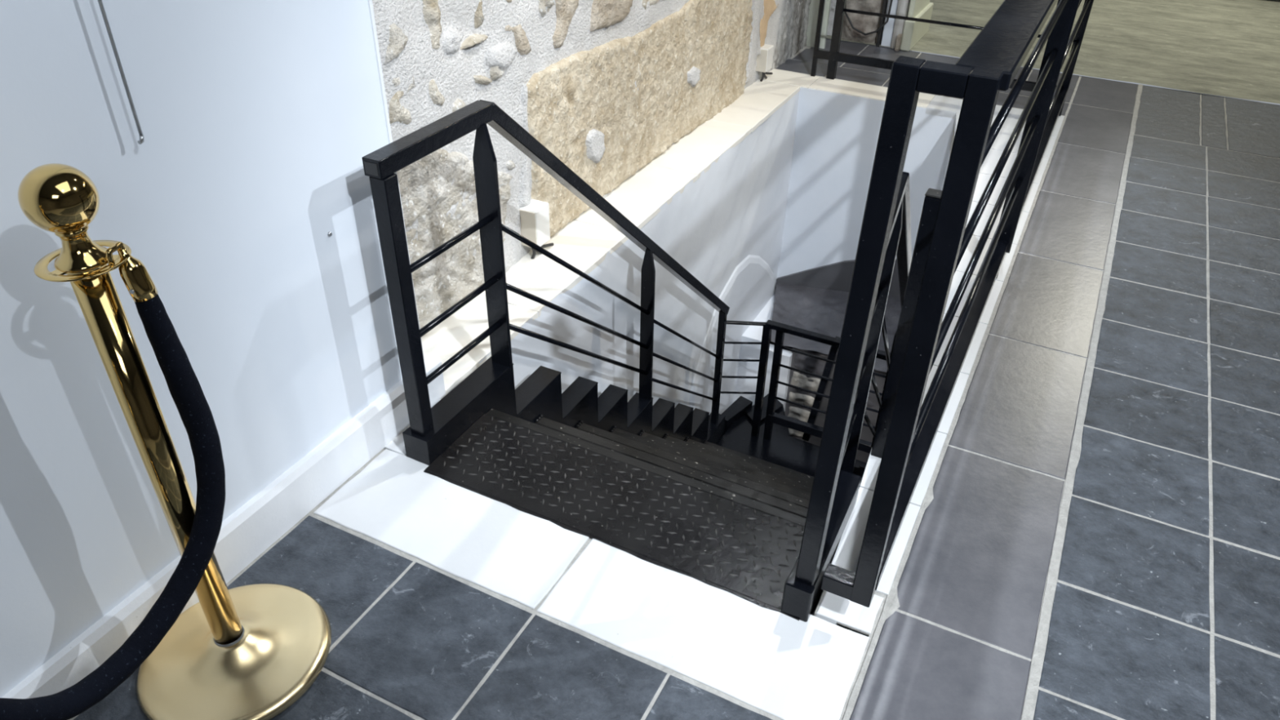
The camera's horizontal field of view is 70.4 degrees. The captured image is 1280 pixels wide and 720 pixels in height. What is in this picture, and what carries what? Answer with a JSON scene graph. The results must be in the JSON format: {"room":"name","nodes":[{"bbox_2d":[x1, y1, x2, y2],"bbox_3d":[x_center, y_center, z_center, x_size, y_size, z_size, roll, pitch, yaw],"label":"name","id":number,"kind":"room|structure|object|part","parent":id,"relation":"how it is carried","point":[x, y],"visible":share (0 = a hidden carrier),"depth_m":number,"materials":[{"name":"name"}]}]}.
{"room":"stairwell landing","nodes":[
{"label":"stairwell landing","id":0,"kind":"room"},
{"bbox_2d":[0,0,799,697],"bbox_3d":[-1.007,0.524,1.763,0.118,6.100,7.950,17,38,22],"label":"wall","id":1,"kind":"structure","parent":0,"point":[258,119],"depth_m":1.70,"materials":[{"name":"white paint"}]},
{"bbox_2d":[97,0,144,144],"bbox_3d":[-0.799,-1.202,0.889,0.034,2.062,0.017,17,38,22],"label":"hanging rod","id":2,"kind":"object","parent":1,"relation":"attached to","point":[140,141],"visible":1,"depth_m":1.40,"materials":[{"name":"metal"}]},
{"bbox_2d":[1,352,445,698],"bbox_3d":[-1.668,1.274,0.635,0.027,0.130,4.936,17,38,22],"label":"baseboard","id":3,"kind":"structure","parent":1,"relation":"attached to","point":[255,526],"depth_m":1.98,"materials":[{"name":"white paint"}]},
{"bbox_2d":[372,0,810,328],"bbox_3d":[0.217,-1.813,3.524,0.057,2.425,4.603,17,38,22],"label":"wall","id":4,"kind":"structure","parent":0,"point":[606,86],"depth_m":3.00,"materials":[{"name":"stone"}]},
{"bbox_2d":[519,199,554,258],"bbox_3d":[-0.359,-0.450,3.109,0.085,0.192,0.120,17,38,22],"label":"junction box","id":5,"kind":"object","parent":4,"relation":"attached to","point":[534,217],"visible":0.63,"depth_m":3.05,"materials":[{"name":"white plastic"}]},
{"bbox_3d":[-0.385,-0.443,3.052,0.083,0.132,0.005,17,38,22],"label":"plate","id":6,"kind":"part","parent":5,"relation":"part of","materials":[{"name":"beige plastic"}]},
{"bbox_2d":[755,44,773,81],"bbox_3d":[0.646,-1.556,4.742,0.075,0.172,0.123,17,38,22],"label":"junction box","id":7,"kind":"object","parent":4,"relation":"attached to","point":[764,60],"visible":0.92,"depth_m":4.69,"materials":[{"name":"white plastic"}]},
{"bbox_3d":[0.619,-1.548,4.684,0.073,0.112,0.005,17,38,22],"label":"plate","id":8,"kind":"part","parent":7,"relation":"part of","materials":[{"name":"beige plastic"}]},
{"bbox_2d":[68,0,1279,719],"bbox_3d":[3.164,-0.484,3.556,6.000,0.167,15.403,17,38,22],"label":"floor","id":9,"kind":"structure","parent":0,"point":[1090,529],"depth_m":2.12,"materials":[{"name":"tile"}]},
{"bbox_2d":[17,163,331,719],"bbox_3d":[-0.783,0.163,1.483,0.354,1.016,0.354,16,37,22],"label":"stanchion","id":10,"kind":"object","parent":9,"relation":"on","point":[250,651],"visible":0.99,"depth_m":1.64,"materials":[{"name":"gold metal"}]},
{"bbox_2d":[0,241,225,719],"bbox_3d":[-0.855,0.263,1.239,0.057,0.674,0.672,16,37,20],"label":"rope","id":11,"kind":"object","parent":10,"relation":"hanging from","point":[184,388],"visible":1,"depth_m":1.44,"materials":[{"name":"fabric"}]},
{"bbox_2d":[871,188,942,458],"bbox_3d":[0.620,-0.013,2.127,0.053,0.816,0.038,17,38,22],"label":"newel post","id":12,"kind":"object","parent":9,"relation":"on","point":[932,197],"visible":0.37,"depth_m":2.05,"materials":[{"name":"black metal"}]},
{"bbox_2d":[780,0,1093,622],"bbox_3d":[0.701,-0.946,3.024,1.272,1.136,3.524,17,38,22],"label":"guard railing","id":13,"kind":"object","parent":9,"relation":"on","point":[989,65],"visible":1,"depth_m":1.58,"materials":[{"name":"black metal"}]},
{"bbox_3d":[0.934,-1.973,4.533,0.022,1.110,0.022,17,38,22],"label":"post","id":14,"kind":"part","parent":13,"relation":"part of","materials":[{"name":"black metal"}]},
{"bbox_3d":[1.023,-1.951,4.503,0.042,1.110,0.037,17,38,22],"label":"post","id":15,"kind":"part","parent":13,"relation":"part of","materials":[{"name":"black metal"}]},
{"bbox_3d":[0.355,0.015,1.547,0.055,1.045,0.040,17,38,22],"label":"frame post","id":16,"kind":"part","parent":13,"relation":"part of","materials":[{"name":"black metal"}]},
{"bbox_3d":[0.452,0.045,1.507,0.045,1.044,0.040,17,38,22],"label":"frame post","id":17,"kind":"part","parent":13,"relation":"part of","materials":[{"name":"black metal"}]},
{"bbox_3d":[1.468,-1.451,4.556,1.212,0.042,0.022,17,38,22],"label":"rail","id":18,"kind":"part","parent":13,"relation":"part of","materials":[{"name":"black metal"}]},
{"bbox_3d":[1.522,-1.629,4.404,1.133,0.015,0.015,17,38,22],"label":"rod","id":19,"kind":"part","parent":13,"relation":"part of","materials":[{"name":"black metal"}]},
{"bbox_3d":[0.830,-0.162,2.267,0.017,0.017,1.635,17,38,22],"label":"rod","id":20,"kind":"part","parent":13,"relation":"part of","materials":[{"name":"black metal"}]},
{"bbox_3d":[1.240,-0.423,3.067,0.034,0.042,3.443,17,38,22],"label":"rail","id":21,"kind":"part","parent":13,"relation":"part of","materials":[{"name":"black metal"}]},
{"bbox_3d":[0.833,-0.327,2.153,0.017,0.017,1.635,17,38,22],"label":"rod","id":22,"kind":"part","parent":13,"relation":"part of","materials":[{"name":"black metal"}]},
{"bbox_3d":[0.836,-0.490,2.040,0.017,0.017,1.635,17,38,22],"label":"rod","id":23,"kind":"part","parent":13,"relation":"part of","materials":[{"name":"black metal"}]},
{"bbox_3d":[1.254,-1.252,2.508,0.076,0.026,3.472,17,38,22],"label":"handrail","id":24,"kind":"part","parent":13,"relation":"part of","materials":[{"name":"black metal"}]},
{"bbox_3d":[0.839,-0.647,1.931,0.017,0.017,1.635,17,38,22],"label":"rod","id":25,"kind":"part","parent":13,"relation":"part of","materials":[{"name":"black metal"}]},
{"bbox_3d":[1.209,-0.779,2.730,0.056,1.010,0.014,17,38,22],"label":"post","id":26,"kind":"part","parent":13,"relation":"part of","materials":[{"name":"black metal"}]},
{"bbox_3d":[1.617,-1.026,3.536,0.017,0.017,1.795,17,38,22],"label":"rod","id":27,"kind":"part","parent":13,"relation":"part of","materials":[{"name":"black metal"}]},
{"bbox_3d":[1.620,-1.191,3.422,0.017,0.017,1.795,17,38,22],"label":"rod","id":28,"kind":"part","parent":13,"relation":"part of","materials":[{"name":"black metal"}]},
{"bbox_3d":[2.035,-1.647,4.091,0.036,1.108,0.035,17,38,22],"label":"post","id":29,"kind":"part","parent":13,"relation":"part of","materials":[{"name":"black metal"}]},
{"bbox_2d":[735,257,901,462],"bbox_3d":[1.143,0.550,5.209,1.290,2.200,0.965,17,38,22],"label":"wall","id":30,"kind":"structure","parent":0,"point":[815,300],"depth_m":4.96,"materials":[{"name":"paint"}]},
{"bbox_3d":[0.998,0.247,4.851,0.169,0.611,0.030,17,38,22],"label":"dark post","id":31,"kind":"part","parent":30,"relation":"part of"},
{"bbox_2d":[806,0,911,51],"bbox_3d":[1.265,-3.144,4.572,0.690,3.200,0.470,17,38,22],"label":"wall","id":32,"kind":"structure","parent":0,"point":[886,35],"depth_m":5.28,"materials":[{"name":"stone"}]},
{"bbox_2d":[844,0,893,35],"bbox_3d":[1.304,-2.203,5.086,0.286,0.731,0.051,17,38,22],"label":"cable","id":33,"kind":"object","parent":32,"relation":"attached to","point":[891,2],"visible":0.84,"depth_m":5.25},
{"bbox_3d":[1.465,-2.507,4.888,0.060,1.600,0.040,17,38,22],"label":"panel","id":34,"kind":"part","parent":32,"relation":"part of","materials":[{"name":"white paint"}]},
{"bbox_2d":[894,0,933,51],"bbox_3d":[1.651,-2.903,4.762,0.080,2.400,0.540,17,38,22],"label":"trim","id":35,"kind":"structure","parent":32,"relation":"attached to","point":[913,31],"depth_m":5.25,"materials":[{"name":"beige paint"}]},
{"bbox_2d":[777,87,955,277],"bbox_3d":[1.386,-0.056,5.390,1.318,2.997,0.150,17,38,22],"label":"wall","id":36,"kind":"structure","parent":0,"point":[836,137],"depth_m":4.82,"materials":[{"name":"paint"}]},
{"bbox_2d":[814,148,950,636],"bbox_3d":[0.982,0.913,3.983,0.459,2.994,3.260,17,38,22],"label":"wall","id":37,"kind":"structure","parent":0,"point":[948,160],"depth_m":4.54,"materials":[{"name":"paint"}]},
{"bbox_3d":[0.585,2.030,4.989,1.318,0.100,3.460,17,38,22],"label":"floor","id":38,"kind":"structure","parent":0,"visible":0},
{"bbox_2d":[402,356,866,620],"bbox_3d":[0.433,0.916,3.802,1.051,2.979,2.569,17,38,22],"label":"staircase","id":39,"kind":"structure","parent":38,"relation":"on","point":[721,505],"depth_m":2.25,"materials":[{"name":"black metal"}]},
{"bbox_3d":[-0.549,0.225,2.238,0.075,0.094,0.006,17,38,22],"label":"plate","id":40,"kind":"part","parent":39,"relation":"part of","materials":[{"name":"black metal"}]},
{"bbox_2d":[361,99,729,435],"bbox_3d":[-0.074,-0.011,3.202,0.071,2.208,2.076,17,38,22],"label":"stair railing","id":41,"kind":"object","parent":39,"relation":"attached to","point":[381,165],"visible":0.95,"depth_m":2.21,"materials":[{"name":"black metal"}]},
{"bbox_3d":[-0.530,-0.103,2.042,0.042,0.669,0.040,17,38,22],"label":"post","id":42,"kind":"part","parent":41,"relation":"part of","materials":[{"name":"black metal"}]},
{"bbox_3d":[-0.450,-0.485,1.973,0.046,0.040,0.398,17,38,22],"label":"handrail","id":43,"kind":"part","parent":41,"relation":"part of","materials":[{"name":"black metal"}]},
{"bbox_3d":[-0.439,-0.271,2.105,0.017,0.017,0.307,18,38,23],"label":"rod","id":44,"kind":"part","parent":41,"relation":"part of","materials":[{"name":"black metal"}]},
{"bbox_3d":[-0.442,-0.131,2.201,0.017,0.017,0.307,18,38,23],"label":"rod","id":45,"kind":"part","parent":41,"relation":"part of","materials":[{"name":"black metal"}]},
{"bbox_3d":[-0.444,-0.020,2.278,0.017,0.017,0.307,18,38,23],"label":"rod","id":46,"kind":"part","parent":41,"relation":"part of","materials":[{"name":"black metal"}]},
{"bbox_3d":[-0.370,-0.267,2.280,0.060,0.673,0.012,17,38,22],"label":"post","id":47,"kind":"part","parent":41,"relation":"part of","materials":[{"name":"black metal"}]},
{"bbox_3d":[-0.163,-0.254,2.768,0.014,0.751,0.891,17,38,21],"label":"rod","id":48,"kind":"part","parent":41,"relation":"part of","materials":[{"name":"black metal"}]},
{"bbox_3d":[-0.166,-0.122,2.859,0.014,0.732,0.890,17,38,21],"label":"rod","id":49,"kind":"part","parent":41,"relation":"part of","materials":[{"name":"black metal"}]},
{"bbox_3d":[-0.168,-0.022,2.928,0.014,0.727,0.890,17,38,21],"label":"rod","id":50,"kind":"part","parent":41,"relation":"part of","materials":[{"name":"black metal"}]},
{"bbox_3d":[0.013,-0.408,3.135,0.042,1.476,1.697,17,38,22],"label":"handrail","id":51,"kind":"part","parent":41,"relation":"part of","materials":[{"name":"black metal"}]},
{"bbox_3d":[0.026,-0.120,3.348,0.050,0.651,0.012,17,38,22],"label":"post","id":52,"kind":"part","parent":41,"relation":"part of","materials":[{"name":"black metal"}]},
{"bbox_3d":[0.200,0.133,3.950,0.013,0.640,0.787,16,38,21],"label":"rod","id":53,"kind":"part","parent":41,"relation":"part of","materials":[{"name":"black metal"}]},
{"bbox_3d":[0.202,0.036,3.883,0.013,0.645,0.787,16,38,21],"label":"rod","id":54,"kind":"part","parent":41,"relation":"part of","materials":[{"name":"black metal"}]},
{"bbox_3d":[0.204,-0.081,3.802,0.013,0.660,0.787,16,38,21],"label":"rod","id":55,"kind":"part","parent":41,"relation":"part of","materials":[{"name":"black metal"}]},
{"bbox_3d":[0.374,0.081,4.350,0.030,0.765,0.030,17,38,22],"label":"post","id":56,"kind":"part","parent":41,"relation":"part of","materials":[{"name":"black metal"}]},
{"bbox_3d":[-0.060,0.336,2.150,0.922,0.016,0.252,17,38,22],"label":"landing plate","id":57,"kind":"part","parent":39,"relation":"part of","materials":[{"name":"metal"}]},
{"bbox_2d":[720,320,890,453],"bbox_3d":[0.831,0.205,4.338,0.934,0.748,0.097,14,37,18],"label":"stair railing","id":58,"kind":"object","parent":39,"relation":"on","point":[771,417],"visible":0.55,"depth_m":4.34,"materials":[{"name":"black metal"}]},
{"bbox_3d":[0.494,0.162,4.473,0.193,0.016,0.011,2,35,2],"label":"rod","id":59,"kind":"part","parent":58,"relation":"part of","materials":[{"name":"black metal"}]},
{"bbox_3d":[0.495,0.084,4.419,0.193,0.016,0.011,2,35,2],"label":"rod","id":60,"kind":"part","parent":58,"relation":"part of","materials":[{"name":"black metal"}]},
{"bbox_3d":[0.497,0.002,4.362,0.193,0.016,0.011,2,35,2],"label":"rod","id":61,"kind":"part","parent":58,"relation":"part of","materials":[{"name":"black metal"}]},
{"bbox_3d":[0.499,-0.081,4.305,0.193,0.016,0.011,2,35,2],"label":"rod","id":62,"kind":"part","parent":58,"relation":"part of","materials":[{"name":"black metal"}]},
{"bbox_3d":[0.505,-0.172,4.239,0.226,0.010,0.020,3,35,3],"label":"handrail","id":63,"kind":"part","parent":58,"relation":"part of","materials":[{"name":"black metal"}]},
{"bbox_3d":[0.591,0.136,4.449,0.034,0.729,0.032,17,38,22],"label":"post","id":64,"kind":"part","parent":58,"relation":"part of","materials":[{"name":"black metal"}]},
{"bbox_3d":[0.650,0.124,4.409,0.034,0.655,0.032,17,38,22],"label":"post","id":65,"kind":"part","parent":58,"relation":"part of","materials":[{"name":"black metal"}]},
{"bbox_3d":[0.945,0.372,4.393,0.680,0.045,0.032,17,38,22],"label":"rail","id":66,"kind":"part","parent":58,"relation":"part of","materials":[{"name":"black metal"}]},
{"bbox_3d":[0.948,0.271,4.325,0.660,0.012,0.012,17,38,22],"label":"rod","id":67,"kind":"part","parent":58,"relation":"part of","materials":[{"name":"black metal"}]},
{"bbox_3d":[0.949,0.192,4.271,0.660,0.012,0.012,17,38,22],"label":"rod","id":68,"kind":"part","parent":58,"relation":"part of","materials":[{"name":"black metal"}]},
{"bbox_3d":[0.924,-0.070,4.104,0.745,0.026,0.036,17,38,22],"label":"handrail","id":69,"kind":"part","parent":58,"relation":"part of","materials":[{"name":"black metal"}]},
{"bbox_3d":[0.951,0.110,4.214,0.660,0.012,0.012,17,38,22],"label":"rod","id":70,"kind":"part","parent":58,"relation":"part of","materials":[{"name":"black metal"}]},
{"bbox_3d":[0.952,0.028,4.157,0.660,0.012,0.012,17,38,22],"label":"rod","id":71,"kind":"part","parent":58,"relation":"part of","materials":[{"name":"black metal"}]},
{"bbox_2d":[840,171,911,473],"bbox_3d":[0.747,0.221,2.892,0.055,2.207,2.130,14,37,18],"label":"stair railing","id":72,"kind":"object","parent":39,"relation":"on","point":[899,245],"visible":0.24,"depth_m":2.07,"materials":[{"name":"black metal"}]},
{"bbox_3d":[0.430,0.220,1.956,0.012,0.012,0.461,13,36,17],"label":"rod","id":73,"kind":"part","parent":72,"relation":"part of","materials":[{"name":"black metal"}]},
{"bbox_3d":[0.432,0.109,1.879,0.012,0.012,0.461,13,36,17],"label":"rod","id":74,"kind":"part","parent":72,"relation":"part of","materials":[{"name":"black metal"}]},
{"bbox_3d":[0.684,0.195,2.693,0.011,0.784,0.868,15,37,19],"label":"rod","id":75,"kind":"part","parent":72,"relation":"part of","materials":[{"name":"black metal"}]},
{"bbox_3d":[0.685,0.094,2.623,0.011,0.789,0.868,15,37,19],"label":"rod","id":76,"kind":"part","parent":72,"relation":"part of","materials":[{"name":"black metal"}]},
{"bbox_3d":[0.435,-0.031,1.782,0.012,0.012,0.461,13,36,17],"label":"rod","id":77,"kind":"part","parent":72,"relation":"part of","materials":[{"name":"black metal"}]},
{"bbox_3d":[0.856,0.098,3.111,0.041,0.588,0.012,17,38,22],"label":"post","id":78,"kind":"part","parent":72,"relation":"part of","materials":[{"name":"black metal"}]},
{"bbox_3d":[0.688,-0.037,2.532,0.011,0.809,0.868,15,37,19],"label":"rod","id":79,"kind":"part","parent":72,"relation":"part of","materials":[{"name":"black metal"}]},
{"bbox_3d":[0.441,-0.237,1.639,0.028,0.034,0.462,13,36,16],"label":"handrail","id":80,"kind":"part","parent":72,"relation":"part of","materials":[{"name":"black metal"}]},
{"bbox_3d":[0.841,-0.183,2.858,0.031,1.503,1.688,15,37,19],"label":"handrail","id":81,"kind":"part","parent":72,"relation":"part of","materials":[{"name":"black metal"}]}
]}

